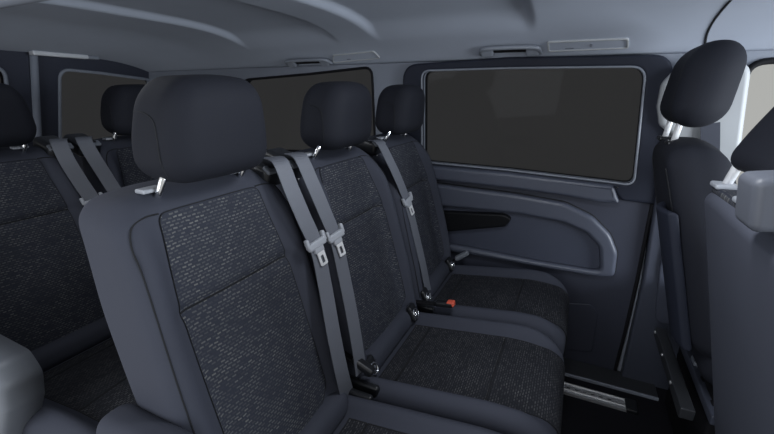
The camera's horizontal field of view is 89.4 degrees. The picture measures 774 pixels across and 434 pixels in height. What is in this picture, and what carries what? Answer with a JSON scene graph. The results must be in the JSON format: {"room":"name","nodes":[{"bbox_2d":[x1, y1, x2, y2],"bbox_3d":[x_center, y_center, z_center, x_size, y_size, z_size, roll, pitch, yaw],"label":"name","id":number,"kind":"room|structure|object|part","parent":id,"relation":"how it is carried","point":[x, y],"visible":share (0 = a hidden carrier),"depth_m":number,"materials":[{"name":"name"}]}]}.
{"room":"vehicle interior","nodes":[
{"label":"vehicle interior","id":0,"kind":"room"},
{"bbox_2d":[0,50,148,172],"bbox_3d":[-1.975,-0.166,2.093,0.614,1.420,1.600,8,19,24],"label":"wall","id":1,"kind":"structure","parent":0,"point":[16,64],"depth_m":1.98,"materials":[{"name":"plastic"}]},
{"bbox_2d":[0,67,8,84],"bbox_3d":[-1.952,-0.402,1.679,0.226,0.490,0.541,8,19,24],"label":"window","id":2,"kind":"structure","parent":1,"relation":"in","point":[4,77],"depth_m":1.80,"materials":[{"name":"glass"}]},
{"bbox_2d":[0,0,48,8],"bbox_3d":[-0.282,-0.257,0.396,3.900,0.044,0.044,8,19,24],"label":"trim","id":3,"kind":"structure","parent":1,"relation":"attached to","point":[3,3],"depth_m":0.47,"materials":[{"name":"plastic"}]},
{"bbox_2d":[29,54,41,136],"bbox_3d":[-1.896,-0.206,2.139,0.537,1.282,0.031,8,19,24],"label":"trim","id":4,"kind":"structure","parent":1,"relation":"attached to","point":[33,59],"depth_m":1.92,"materials":[{"name":"plastic"}]},
{"bbox_2d":[58,68,149,138],"bbox_3d":[-1.638,-0.602,2.310,0.225,0.490,0.541,8,19,24],"label":"window","id":5,"kind":"structure","parent":1,"relation":"in","point":[80,92],"depth_m":2.17,"materials":[{"name":"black glass"}]},
{"bbox_2d":[0,0,773,71],"bbox_3d":[-0.013,-0.537,0.974,3.960,0.195,1.390,8,19,24],"label":"ceiling","id":6,"kind":"structure","parent":0,"point":[147,35],"depth_m":1.40,"materials":[{"name":"fabric"}]},
{"bbox_2d":[29,50,99,59],"bbox_3d":[-1.584,-0.799,1.933,0.040,0.022,0.292,8,19,24],"label":"grab handle","id":7,"kind":"object","parent":6,"relation":"in","point":[32,52],"visible":1,"depth_m":1.90,"materials":[{"name":"plastic"}]},
{"bbox_2d":[284,58,332,67],"bbox_3d":[-0.377,-0.725,1.838,0.263,0.035,0.056,8,19,24],"label":"handle","id":8,"kind":"object","parent":6,"relation":"attached to","point":[291,63],"visible":1,"depth_m":1.82,"materials":[{"name":"plastic"}]},
{"bbox_2d":[333,51,379,62],"bbox_3d":[-0.147,-0.709,1.729,0.249,0.043,0.048,10,20,28],"label":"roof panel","id":9,"kind":"object","parent":6,"relation":"attached to","point":[366,55],"visible":1,"depth_m":1.72,"materials":[{"name":"plastic"}]},
{"bbox_2d":[479,45,542,56],"bbox_3d":[0.450,-0.611,1.442,0.230,0.036,0.057,8,19,24],"label":"handle","id":10,"kind":"object","parent":6,"relation":"attached to","point":[531,50],"visible":1,"depth_m":1.42,"materials":[{"name":"plastic"}]},
{"bbox_2d":[547,38,628,51],"bbox_3d":[0.686,-0.592,1.342,0.255,0.036,0.051,8,19,24],"label":"roof panel","id":11,"kind":"object","parent":6,"relation":"attached to","point":[608,43],"visible":1,"depth_m":1.34,"materials":[{"name":"plastic"}]},
{"bbox_2d":[147,50,773,370],"bbox_3d":[0.316,-0.045,1.847,3.950,1.380,0.146,8,19,24],"label":"wall","id":12,"kind":"structure","parent":0,"point":[388,74],"depth_m":1.77,"materials":[{"name":"plastic"}]},
{"bbox_2d":[245,67,375,151],"bbox_3d":[-0.449,-0.534,2.021,0.882,0.433,0.059,8,19,24],"label":"window","id":13,"kind":"structure","parent":12,"relation":"in","point":[281,96],"depth_m":2.05,"materials":[{"name":"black glass"}]},
{"bbox_2d":[403,55,672,370],"bbox_3d":[0.527,0.059,1.734,1.061,1.421,0.128,8,19,24],"label":"door","id":14,"kind":"structure","parent":12,"relation":"in","point":[573,116],"depth_m":1.60,"materials":[{"name":"plastic"}]},
{"bbox_3d":[0.389,0.029,1.777,0.328,0.129,0.044,8,19,24],"label":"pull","id":15,"kind":"part","parent":14,"relation":"part of","materials":[{"name":"plastic"}]},
{"bbox_3d":[0.542,0.074,1.735,0.740,0.207,0.020,8,19,24],"label":"panel","id":16,"kind":"part","parent":14,"relation":"part of","materials":[{"name":"plastic"}]},
{"bbox_2d":[563,357,658,400],"bbox_3d":[0.652,0.653,1.843,1.040,0.010,0.115,8,19,24],"label":"trim","id":17,"kind":"structure","parent":12,"relation":"attached to","point":[604,375],"depth_m":1.70,"materials":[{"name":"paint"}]},
{"bbox_2d":[620,196,679,389],"bbox_3d":[1.133,0.271,1.501,0.334,1.129,0.123,8,19,24],"label":"trim","id":18,"kind":"structure","parent":12,"relation":"attached to","point":[642,361],"depth_m":1.57,"materials":[{"name":"plastic"}]},
{"bbox_2d":[656,65,749,161],"bbox_3d":[1.047,-0.279,1.314,0.275,0.476,0.092,8,19,24],"label":"trim","id":19,"kind":"structure","parent":12,"relation":"attached to","point":[732,122],"depth_m":1.25,"materials":[{"name":"plastic"}]},
{"bbox_2d":[700,122,719,149],"bbox_3d":[1.087,-0.080,1.325,0.142,0.472,0.027,0,18,-1],"label":"trim","id":20,"kind":"structure","parent":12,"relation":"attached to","point":[710,133],"depth_m":1.26,"materials":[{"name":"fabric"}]},
{"bbox_2d":[704,0,731,43],"bbox_3d":[0.946,-0.557,1.128,0.015,0.092,0.213,9,20,26],"label":"trim","id":21,"kind":"structure","parent":12,"relation":"attached to","point":[729,1],"depth_m":1.12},
{"bbox_2d":[748,57,773,73],"bbox_3d":[1.589,-0.209,1.108,1.009,0.518,0.071,8,19,24],"label":"window frame","id":22,"kind":"structure","parent":12,"relation":"in","point":[765,61],"depth_m":1.21,"materials":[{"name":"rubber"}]},
{"bbox_2d":[561,371,673,433],"bbox_3d":[-0.044,0.824,1.387,4.000,0.040,1.700,8,19,24],"label":"floor","id":23,"kind":"structure","parent":0,"point":[579,416],"depth_m":1.50,"materials":[{"name":"carpet"}]},
{"bbox_2d":[0,83,137,433],"bbox_3d":[-0.902,0.243,1.133,0.821,1.211,0.450,8,19,24],"label":"passenger seat","id":24,"kind":"object","parent":23,"relation":"on","point":[50,304],"visible":0.43,"depth_m":1.18,"materials":[{"name":"black fabric"}]},
{"bbox_3d":[-1.129,-0.212,1.218,0.066,0.104,0.013,5,18,16],"label":"headrest post","id":25,"kind":"part","parent":24,"relation":"part of","materials":[{"name":"silver metal"}]},
{"bbox_3d":[-1.136,0.116,1.214,0.298,0.636,0.428,8,19,24],"label":"backrest","id":26,"kind":"part","parent":24,"relation":"part of","materials":[{"name":"fabric"}]},
{"bbox_2d":[22,337,111,433],"bbox_3d":[-0.792,0.508,1.162,0.570,0.243,0.450,8,19,24],"label":"cushion","id":27,"kind":"object","parent":24,"relation":"on","point":[77,371],"depth_m":1.07,"materials":[{"name":"fabric"}]},
{"bbox_2d":[49,138,102,205],"bbox_3d":[-1.000,0.113,1.380,0.203,0.765,0.118,8,19,24],"label":"belt","id":28,"kind":"object","parent":24,"relation":"attached to","point":[60,146],"visible":0.32,"depth_m":1.27,"materials":[{"name":"fabric"}]},
{"bbox_2d":[63,84,155,194],"bbox_3d":[-0.700,0.115,1.538,0.821,1.211,0.466,8,19,24],"label":"passenger seat","id":29,"kind":"object","parent":23,"relation":"on","point":[117,101],"visible":0.18,"depth_m":1.41,"materials":[{"name":"black fabric"}]},
{"bbox_2d":[75,136,120,191],"bbox_3d":[-0.970,0.011,1.404,0.213,0.584,0.092,8,19,24],"label":"belt","id":30,"kind":"object","parent":29,"relation":"attached to","point":[89,150],"visible":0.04,"depth_m":1.34,"materials":[{"name":"fabric"}]},
{"bbox_3d":[-0.926,-0.013,1.621,0.313,0.636,0.447,8,19,24],"label":"backrest","id":31,"kind":"part","parent":29,"relation":"part of","materials":[{"name":"fabric"}]},
{"bbox_3d":[-1.013,-0.286,1.451,0.066,0.104,0.013,5,18,16],"label":"headrest post","id":32,"kind":"part","parent":29,"relation":"part of","materials":[{"name":"silver metal"}]},
{"bbox_2d":[79,74,500,433],"bbox_3d":[-0.089,0.360,0.765,0.821,1.211,0.450,8,19,24],"label":"passenger seat","id":33,"kind":"object","parent":23,"relation":"on","point":[206,284],"visible":0.92,"depth_m":0.72,"materials":[{"name":"fabric"}]},
{"bbox_2d":[96,404,191,433],"bbox_3d":[-0.302,0.381,0.602,0.400,0.060,0.070,8,19,24],"label":"armrest","id":34,"kind":"object","parent":33,"relation":"attached to","point":[126,418],"visible":1,"depth_m":0.64,"materials":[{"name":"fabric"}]},
{"bbox_3d":[-0.398,-0.043,0.684,0.066,0.104,0.013,5,18,16],"label":"headrest post","id":35,"kind":"part","parent":33,"relation":"part of","materials":[{"name":"silver metal"}]},
{"bbox_3d":[-0.323,0.233,0.846,0.298,0.636,0.428,8,19,24],"label":"backrest","id":36,"kind":"part","parent":33,"relation":"part of","materials":[{"name":"fabric"}]},
{"bbox_3d":[-0.316,-0.095,0.850,0.066,0.104,0.013,5,18,16],"label":"headrest post","id":37,"kind":"part","parent":33,"relation":"part of","materials":[{"name":"silver metal"}]},
{"bbox_2d":[264,156,352,394],"bbox_3d":[-0.187,0.230,1.012,0.203,0.765,0.118,8,19,24],"label":"belt","id":38,"kind":"object","parent":33,"relation":"attached to","point":[313,243],"visible":0.99,"depth_m":0.94,"materials":[{"name":"fabric"}]},
{"bbox_3d":[-0.157,0.098,0.950,0.013,0.041,0.028,10,20,29],"label":"latch plate","id":39,"kind":"part","parent":38,"relation":"part of","materials":[{"name":"metal"}]},
{"bbox_2d":[333,395,500,433],"bbox_3d":[0.021,0.625,0.794,0.570,0.243,0.450,8,19,24],"label":"cushion","id":40,"kind":"object","parent":33,"relation":"on","point":[352,414],"depth_m":0.95,"materials":[{"name":"fabric"}]},
{"bbox_2d":[266,81,564,433],"bbox_3d":[0.113,0.232,1.170,0.821,1.211,0.466,8,19,24],"label":"passenger seat","id":41,"kind":"object","parent":23,"relation":"on","point":[500,377],"visible":0.79,"depth_m":1.14,"materials":[{"name":"fabric"}]},
{"bbox_3d":[-0.200,-0.169,1.083,0.066,0.104,0.013,5,18,16],"label":"headrest post","id":42,"kind":"part","parent":41,"relation":"part of","materials":[{"name":"silver metal"}]},
{"bbox_2d":[284,152,364,376],"bbox_3d":[-0.157,0.128,1.036,0.213,0.584,0.092,8,19,24],"label":"belt","id":43,"kind":"object","parent":41,"relation":"attached to","point":[334,234],"visible":0.97,"depth_m":1.01,"materials":[{"name":"fabric"}]},
{"bbox_3d":[-0.120,0.082,1.021,0.013,0.041,0.028,10,20,29],"label":"latch plate","id":44,"kind":"part","parent":43,"relation":"part of","materials":[{"name":"metal"}]},
{"bbox_3d":[-0.113,0.104,1.253,0.313,0.636,0.447,8,19,24],"label":"backrest","id":45,"kind":"part","parent":41,"relation":"part of","materials":[{"name":"fabric"}]},
{"bbox_2d":[344,350,374,376],"bbox_3d":[-0.101,0.383,1.065,0.139,0.083,0.028,5,18,15],"label":"belt buckle","id":46,"kind":"object","parent":41,"relation":"attached to","point":[364,366],"visible":0.59,"depth_m":1.05,"materials":[{"name":"black plastic"}]},
{"bbox_2d":[416,299,454,307],"bbox_3d":[0.168,0.308,1.413,0.155,0.043,0.028,8,19,24],"label":"belt buckle","id":47,"kind":"object","parent":41,"relation":"attached to","point":[438,303],"visible":0.86,"depth_m":1.39,"materials":[{"name":"black plastic"}]},
{"bbox_2d":[358,312,563,433],"bbox_3d":[0.219,0.498,1.193,0.570,0.243,0.450,8,19,24],"label":"cushion","id":48,"kind":"object","parent":41,"relation":"on","point":[500,377],"depth_m":1.11,"materials":[{"name":"fabric"}]},
{"bbox_2d":[354,84,568,355],"bbox_3d":[0.308,0.107,1.562,0.821,1.211,0.466,8,19,24],"label":"passenger seat","id":49,"kind":"object","parent":23,"relation":"on","point":[535,299],"visible":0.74,"depth_m":1.52,"materials":[{"name":"black fabric"}]},
{"bbox_3d":[-0.004,-0.294,1.475,0.066,0.104,0.013,5,18,16],"label":"headrest post","id":50,"kind":"part","parent":49,"relation":"part of","materials":[{"name":"silver metal"}]},
{"bbox_2d":[368,140,431,297],"bbox_3d":[0.061,0.032,1.462,0.248,0.633,0.077,-4,18,-12],"label":"belt","id":51,"kind":"object","parent":49,"relation":"attached to","point":[407,197],"visible":0.99,"depth_m":1.44,"materials":[{"name":"fabric"}]},
{"bbox_3d":[0.091,-0.028,1.449,0.013,0.042,0.031,10,20,28],"label":"latch plate","id":52,"kind":"part","parent":51,"relation":"part of","materials":[{"name":"metal"}]},
{"bbox_3d":[0.083,-0.020,1.645,0.313,0.636,0.447,8,19,24],"label":"backrest","id":53,"kind":"part","parent":49,"relation":"part of","materials":[{"name":"fabric"}]},
{"bbox_2d":[452,250,468,261],"bbox_3d":[0.310,0.198,1.806,0.128,0.100,0.028,5,18,14],"label":"belt buckle","id":54,"kind":"object","parent":49,"relation":"attached to","point":[465,253],"visible":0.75,"depth_m":1.78,"materials":[{"name":"grey plastic"}]},
{"bbox_2d":[429,265,567,355],"bbox_3d":[0.414,0.374,1.585,0.570,0.243,0.450,8,19,24],"label":"cushion","id":55,"kind":"object","parent":49,"relation":"on","point":[535,299],"depth_m":1.52,"materials":[{"name":"fabric"}]},
{"bbox_2d":[564,382,637,414],"bbox_3d":[0.548,0.687,1.728,0.955,0.020,0.068,8,19,24],"label":"rail","id":56,"kind":"object","parent":23,"relation":"on","point":[627,405],"visible":0.32,"depth_m":1.58,"materials":[{"name":"metal"}]},
{"bbox_2d":[652,40,746,433],"bbox_3d":[1.121,0.187,1.144,0.681,1.318,0.490,8,19,24],"label":"seat","id":57,"kind":"object","parent":23,"relation":"on","point":[702,86],"visible":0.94,"depth_m":1.06,"materials":[{"name":"fabric"}]},
{"bbox_3d":[0.903,-0.302,1.249,0.033,0.152,0.016,8,19,24],"label":"headrest post","id":58,"kind":"part","parent":57,"relation":"part of","materials":[{"name":"metal"}]},
{"bbox_3d":[0.843,-0.263,1.128,0.033,0.152,0.016,8,19,24],"label":"headrest post","id":59,"kind":"part","parent":57,"relation":"part of","materials":[{"name":"metal"}]},
{"bbox_3d":[0.942,0.070,1.187,0.284,0.600,0.413,8,19,24],"label":"backrest","id":60,"kind":"part","parent":57,"relation":"part of","materials":[{"name":"fabric"}]},
{"bbox_2d":[691,346,712,384],"bbox_3d":[1.210,0.396,1.184,0.500,0.140,0.460,8,19,24],"label":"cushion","id":61,"kind":"object","parent":57,"relation":"on","point":[703,358],"depth_m":1.11,"materials":[{"name":"fabric"}]},
{"bbox_2d":[704,107,773,433],"bbox_3d":[0.884,0.406,0.595,0.724,1.236,0.750,8,19,24],"label":"passenger seat","id":62,"kind":"object","parent":23,"relation":"on","point":[739,219],"visible":1,"depth_m":0.74,"materials":[{"name":"fabric"}]},
{"bbox_3d":[0.769,-0.114,0.856,0.050,0.134,0.019,16,24,42],"label":"headrest post","id":63,"kind":"part","parent":62,"relation":"part of","materials":[{"name":"metal"}]},
{"bbox_3d":[0.625,-0.025,0.580,0.157,0.100,0.080,8,19,24],"label":"folded armrest","id":64,"kind":"part","parent":62,"relation":"part of","materials":[{"name":"grey plastic"}]},
{"bbox_3d":[-1.554,0.208,1.097,1.250,1.350,0.144,8,19,24],"label":"wall","id":65,"kind":"structure","parent":0,"visible":0},
{"bbox_2d":[0,334,44,433],"bbox_3d":[-0.967,0.567,0.995,0.387,0.588,0.086,8,19,24],"label":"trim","id":66,"kind":"structure","parent":65,"relation":"attached to","point":[22,389],"depth_m":0.87,"materials":[{"name":"grey plastic"}]}
]}

